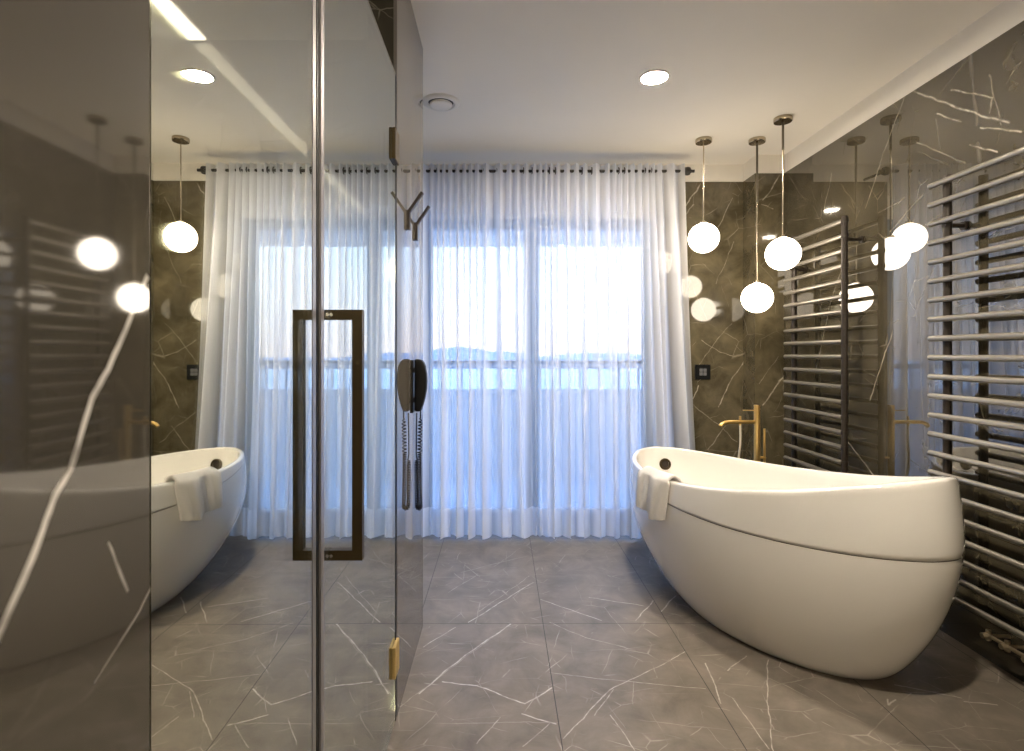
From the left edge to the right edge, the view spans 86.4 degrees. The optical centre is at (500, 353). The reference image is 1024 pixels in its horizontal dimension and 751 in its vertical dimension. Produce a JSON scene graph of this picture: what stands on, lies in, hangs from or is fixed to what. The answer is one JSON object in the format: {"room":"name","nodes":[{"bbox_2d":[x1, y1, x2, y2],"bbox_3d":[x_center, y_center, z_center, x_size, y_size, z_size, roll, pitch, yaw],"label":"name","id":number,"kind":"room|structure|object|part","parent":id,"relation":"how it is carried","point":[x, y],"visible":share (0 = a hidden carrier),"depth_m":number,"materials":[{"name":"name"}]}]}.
{"room":"bathroom","nodes":[
{"label":"bathroom","id":0,"kind":"room"},
{"bbox_2d":[0,0,149,750],"bbox_3d":[-0.410,-0.075,-0.571,0.100,2.650,2.258,0,0,0],"label":"wall","id":1,"kind":"structure","parent":0,"point":[75,74],"depth_m":0.46,"materials":[{"name":"stone"}]},
{"bbox_2d":[368,0,422,714],"bbox_3d":[-0.408,-0.075,2.188,0.100,2.650,0.624,0,0,0],"label":"wall","id":2,"kind":"structure","parent":0,"point":[408,49],"depth_m":2.09,"materials":[{"name":"clear glass"}]},
{"bbox_2d":[316,0,398,750],"bbox_3d":[-0.362,0.146,1.466,0.144,2.195,0.793,0,0,0],"label":"shower door","id":3,"kind":"structure","parent":2,"relation":"attached to","point":[357,136],"depth_m":1.31,"materials":[{"name":"clear glass"}]},
{"bbox_3d":[-0.324,0.169,1.147,0.068,0.524,0.018,0,0,0],"label":"handle","id":4,"kind":"part","parent":3,"relation":"part of","materials":[{"name":"brown metal"}]},
{"bbox_2d":[407,192,423,229],"bbox_3d":[-0.327,-0.547,2.080,0.063,0.145,0.022,0,0,0],"label":"robe hook","id":5,"kind":"object","parent":2,"relation":"attached to","point":[420,194],"visible":1,"depth_m":2.07,"materials":[{"name":"brown metal"}]},
{"bbox_3d":[-0.352,-0.511,2.080,0.011,0.074,0.022,0,0,0],"label":"stem","id":6,"kind":"part","parent":5,"relation":"part of","materials":[{"name":"brown metal"}]},
{"bbox_2d":[411,359,427,510],"bbox_3d":[-0.328,0.326,2.200,0.060,0.611,0.052,0,0,0],"label":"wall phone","id":7,"kind":"object","parent":2,"relation":"attached to","point":[419,379],"visible":1,"depth_m":2.19,"materials":[{"name":"black plastic"}]},
{"bbox_3d":[-0.334,0.429,2.199,0.040,0.405,0.022,0,0,37],"label":"coiled cord","id":8,"kind":"part","parent":7,"relation":"part of","materials":[{"name":"black plastic"}]},
{"bbox_2d":[415,206,429,240],"bbox_3d":[-0.327,-0.547,2.276,0.063,0.145,0.022,0,0,0],"label":"robe hook","id":9,"kind":"object","parent":2,"relation":"attached to","point":[427,208],"visible":1,"depth_m":2.27,"materials":[{"name":"brown metal"}]},
{"bbox_3d":[-0.352,-0.511,2.276,0.011,0.074,0.022,0,0,0],"label":"stem","id":10,"kind":"part","parent":9,"relation":"part of","materials":[{"name":"brown metal"}]},
{"bbox_2d":[428,202,643,218],"bbox_3d":[-0.435,-0.010,4.080,3.130,2.520,0.120,0,0,0],"label":"wall","id":11,"kind":"structure","parent":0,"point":[492,212],"depth_m":4.02,"materials":[{"name":"white paint"}]},
{"bbox_2d":[427,219,648,506],"bbox_3d":[-0.060,0.125,4.085,2.380,2.250,0.070,0,0,0],"label":"window","id":12,"kind":"structure","parent":11,"relation":"attached to","point":[533,407],"depth_m":4.05,"materials":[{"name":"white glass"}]},
{"bbox_2d":[387,534,1023,750],"bbox_3d":[0.055,1.310,1.220,4.110,0.120,5.840,0,0,0],"label":"floor","id":13,"kind":"structure","parent":0,"point":[532,643],"depth_m":2.09,"materials":[{"name":"grey tile"}]},
{"bbox_2d":[150,0,315,750],"bbox_3d":[-0.364,-0.076,0.813,0.010,2.644,0.506,0,0,0],"label":"fixed glass panel","id":14,"kind":"object","parent":13,"relation":"on","point":[233,82],"visible":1,"depth_m":0.73,"materials":[{"name":"glass"}]},
{"bbox_2d":[719,405,765,462],"bbox_3d":[1.485,0.782,3.357,0.290,0.936,0.100,0,0,0],"label":"faucet","id":15,"kind":"object","parent":13,"relation":"on","point":[756,421],"visible":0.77,"depth_m":3.35,"materials":[{"name":"gold metal"}]},
{"bbox_3d":[1.458,0.431,3.357,0.237,0.047,0.025,0,0,0],"label":"spout","id":16,"kind":"part","parent":15,"relation":"part of","materials":[{"name":"gold metal"}]},
{"bbox_3d":[1.577,0.339,3.357,0.037,0.049,0.037,0,0,0],"label":"control knob","id":17,"kind":"part","parent":15,"relation":"part of","materials":[{"name":"gold metal"}]},
{"bbox_2d":[630,446,964,679],"bbox_3d":[1.248,0.840,2.677,0.904,0.819,1.742,0,0,-15],"label":"bathtub","id":18,"kind":"object","parent":13,"relation":"on","point":[845,575],"visible":0.94,"depth_m":2.06,"materials":[{"name":"white ceramic"}]},
{"bbox_2d":[636,466,681,520],"bbox_3d":[0.778,0.695,2.732,0.130,0.237,0.296,0,0,-12],"label":"hand towel","id":19,"kind":"object","parent":18,"relation":"on","point":[653,485],"visible":0.95,"depth_m":2.66,"materials":[{"name":"white fabric"}]},
{"bbox_2d":[411,0,1003,163],"bbox_3d":[0.055,-1.460,1.220,4.110,0.120,5.840,0,0,0],"label":"ceiling","id":20,"kind":"structure","parent":0,"point":[533,81],"depth_m":2.69,"materials":[{"name":"white paint"}]},
{"bbox_2d":[423,93,459,111],"bbox_3d":[-0.334,-1.388,3.030,0.212,0.024,0.212,0,0,0],"label":"ceiling vent","id":21,"kind":"object","parent":20,"relation":"in","point":[441,102],"visible":0.98,"depth_m":3.00,"materials":[{"name":"plastic"}]},
{"bbox_2d":[639,69,669,84],"bbox_3d":[0.775,-1.401,2.755,0.152,0.017,0.152,0,0,0],"label":"recessed light","id":22,"kind":"object","parent":20,"relation":"in","point":[656,76],"visible":1,"depth_m":2.75,"materials":[{"name":"ceramic"}]},
{"bbox_2d":[688,136,719,252],"bbox_3d":[1.320,-1.030,3.550,0.194,0.741,0.194,0,0,0],"label":"globe pendant","id":23,"kind":"object","parent":20,"relation":"hanging from","point":[703,237],"visible":1,"depth_m":3.50,"materials":[{"name":"white glass"}]},
{"bbox_3d":[1.320,-1.115,3.550,0.008,0.519,0.008,0,0,0],"label":"rod","id":24,"kind":"part","parent":23,"relation":"part of","materials":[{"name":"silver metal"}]},
{"bbox_3d":[1.320,-0.755,3.550,0.194,0.192,0.194,0,0,0],"label":"globe","id":25,"kind":"part","parent":23,"relation":"part of"},
{"bbox_2d":[741,136,773,312],"bbox_3d":[1.668,-0.835,3.550,0.194,1.131,0.194,0,0,0],"label":"globe pendant","id":26,"kind":"object","parent":20,"relation":"hanging from","point":[757,297],"visible":1,"depth_m":3.51,"materials":[{"name":"white glass"}]},
{"bbox_3d":[1.668,-0.919,3.550,0.008,0.909,0.008,0,0,0],"label":"rod","id":27,"kind":"part","parent":26,"relation":"part of","materials":[{"name":"silver metal"}]},
{"bbox_3d":[1.668,-0.365,3.550,0.194,0.192,0.194,0,0,0],"label":"globe","id":28,"kind":"part","parent":26,"relation":"part of"},
{"bbox_2d":[765,114,801,269],"bbox_3d":[1.671,-0.949,3.230,0.194,0.903,0.194,0,0,0],"label":"globe pendant","id":29,"kind":"object","parent":20,"relation":"hanging from","point":[783,253],"visible":1,"depth_m":3.18,"materials":[{"name":"white glass"}]},
{"bbox_3d":[1.671,-1.034,3.230,0.008,0.681,0.008,0,0,0],"label":"rod","id":30,"kind":"part","parent":29,"relation":"part of","materials":[{"name":"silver metal"}]},
{"bbox_3d":[1.671,-0.593,3.230,0.194,0.192,0.194,0,0,0],"label":"globe","id":31,"kind":"part","parent":29,"relation":"part of"},
{"bbox_2d":[664,173,783,464],"bbox_3d":[1.560,-0.010,3.985,0.860,2.520,0.310,0,0,0],"label":"wall","id":32,"kind":"structure","parent":0,"point":[743,348],"depth_m":4.02,"materials":[{"name":"stone"}]},
{"bbox_2d":[426,167,694,175],"bbox_3d":[0.149,-1.275,3.895,2.398,0.060,0.250,0,0,0],"label":"curtain rod","id":33,"kind":"object","parent":32,"relation":"attached to","point":[688,170],"visible":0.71,"depth_m":3.79,"materials":[{"name":"black metal"}]},
{"bbox_2d":[423,163,690,539],"bbox_3d":[0.178,-0.040,3.722,2.357,2.555,0.210,0,0,0],"label":"sheer curtain","id":34,"kind":"object","parent":33,"relation":"hanging from","point":[620,194],"visible":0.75,"depth_m":3.74,"materials":[{"name":"white fabric"}]},
{"bbox_3d":[0.149,-1.275,3.800,2.398,0.021,0.021,0,0,0],"label":"rod","id":35,"kind":"part","parent":33,"relation":"part of","materials":[{"name":"black metal"}]},
{"bbox_2d":[695,365,710,378],"bbox_3d":[1.486,0.133,4.013,0.114,0.110,0.014,0,0,0],"label":"wall switch","id":36,"kind":"object","parent":32,"relation":"attached to","point":[701,371],"visible":1,"depth_m":4.01,"materials":[{"name":"black plastic"}]},
{"bbox_2d":[784,21,1023,681],"bbox_3d":[2.050,-0.010,1.220,0.120,2.520,5.840,0,0,0],"label":"wall","id":37,"kind":"structure","parent":0,"point":[877,175],"depth_m":2.59,"materials":[{"name":"stone"}]},
{"bbox_2d":[426,0,1023,181],"bbox_3d":[0.055,-1.335,1.220,4.110,0.130,5.840,0,0,0],"label":"trim","id":38,"kind":"structure","parent":37,"relation":"attached to","point":[1006,15],"depth_m":2.85,"materials":[{"name":"white paint"}]},
{"bbox_2d":[783,216,864,472],"bbox_3d":[1.929,0.151,3.296,0.117,1.833,0.638,0,0,0],"label":"towel radiator","id":39,"kind":"object","parent":37,"relation":"attached to","point":[844,387],"visible":0.7,"depth_m":3.18,"materials":[{"name":"grey metal"}]},
{"bbox_3d":[1.913,0.151,3.555,0.033,1.833,0.033,0,0,0],"label":"post","id":40,"kind":"part","parent":39,"relation":"part of","materials":[{"name":"brown metal"}]},
{"bbox_3d":[1.889,0.155,2.996,0.038,1.825,0.038,0,0,0],"label":"post","id":41,"kind":"part","parent":39,"relation":"part of","materials":[{"name":"brown metal"}]},
{"bbox_2d":[927,147,1023,662],"bbox_3d":[1.929,0.176,1.986,0.117,1.883,0.818,0,0,0],"label":"towel radiator","id":42,"kind":"object","parent":37,"relation":"attached to","point":[946,240],"visible":0.87,"depth_m":2.15,"materials":[{"name":"grey metal"}]},
{"bbox_3d":[1.913,0.151,2.335,0.033,1.833,0.033,0,0,0],"label":"post","id":43,"kind":"part","parent":42,"relation":"part of","materials":[{"name":"brown metal"}]},
{"label":"outside","id":44,"kind":"structure","parent":0,"visible":0},
{"bbox_2d":[434,346,640,359],"bbox_3d":[0.000,-0.606,282.000,320.000,6.711,84.000,0,0,0],"label":"hill","id":45,"kind":"structure","parent":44,"point":[491,353],"depth_m":252.08,"materials":[{"name":"green plant"}]},
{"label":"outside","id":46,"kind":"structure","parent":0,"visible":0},
{"bbox_2d":[433,360,640,388],"bbox_3d":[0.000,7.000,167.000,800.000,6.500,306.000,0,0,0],"label":"water","id":47,"kind":"structure","parent":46,"point":[491,361],"depth_m":168.70,"materials":[{"name":"blue liquid"}]},
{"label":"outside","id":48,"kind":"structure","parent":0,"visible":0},
{"bbox_2d":[433,231,640,507],"bbox_3d":[0.000,0.110,4.875,8.000,2.520,1.450,0,0,0],"label":"balcony","id":49,"kind":"object","parent":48,"point":[591,487],"visible":0.02,"depth_m":5.50,"materials":[{"name":"paint"}]},
{"bbox_2d":[434,364,640,387],"bbox_3d":[0.000,0.225,5.550,8.000,0.250,0.060,0,0,0],"label":"balcony railing","id":50,"kind":"object","parent":49,"relation":"on","point":[491,365],"visible":0.07,"depth_m":5.52,"materials":[{"name":"metal"}]},
{"bbox_3d":[0.000,0.125,5.550,8.000,0.050,0.060,0,0,0],"label":"handrail","id":51,"kind":"part","parent":50,"relation":"part of","materials":[{"name":"metal"}]},
{"bbox_3d":[1.400,0.250,5.550,0.024,0.200,0.020,0,0,0],"label":"post","id":52,"kind":"part","parent":50,"relation":"part of","materials":[{"name":"metal"}]}
]}

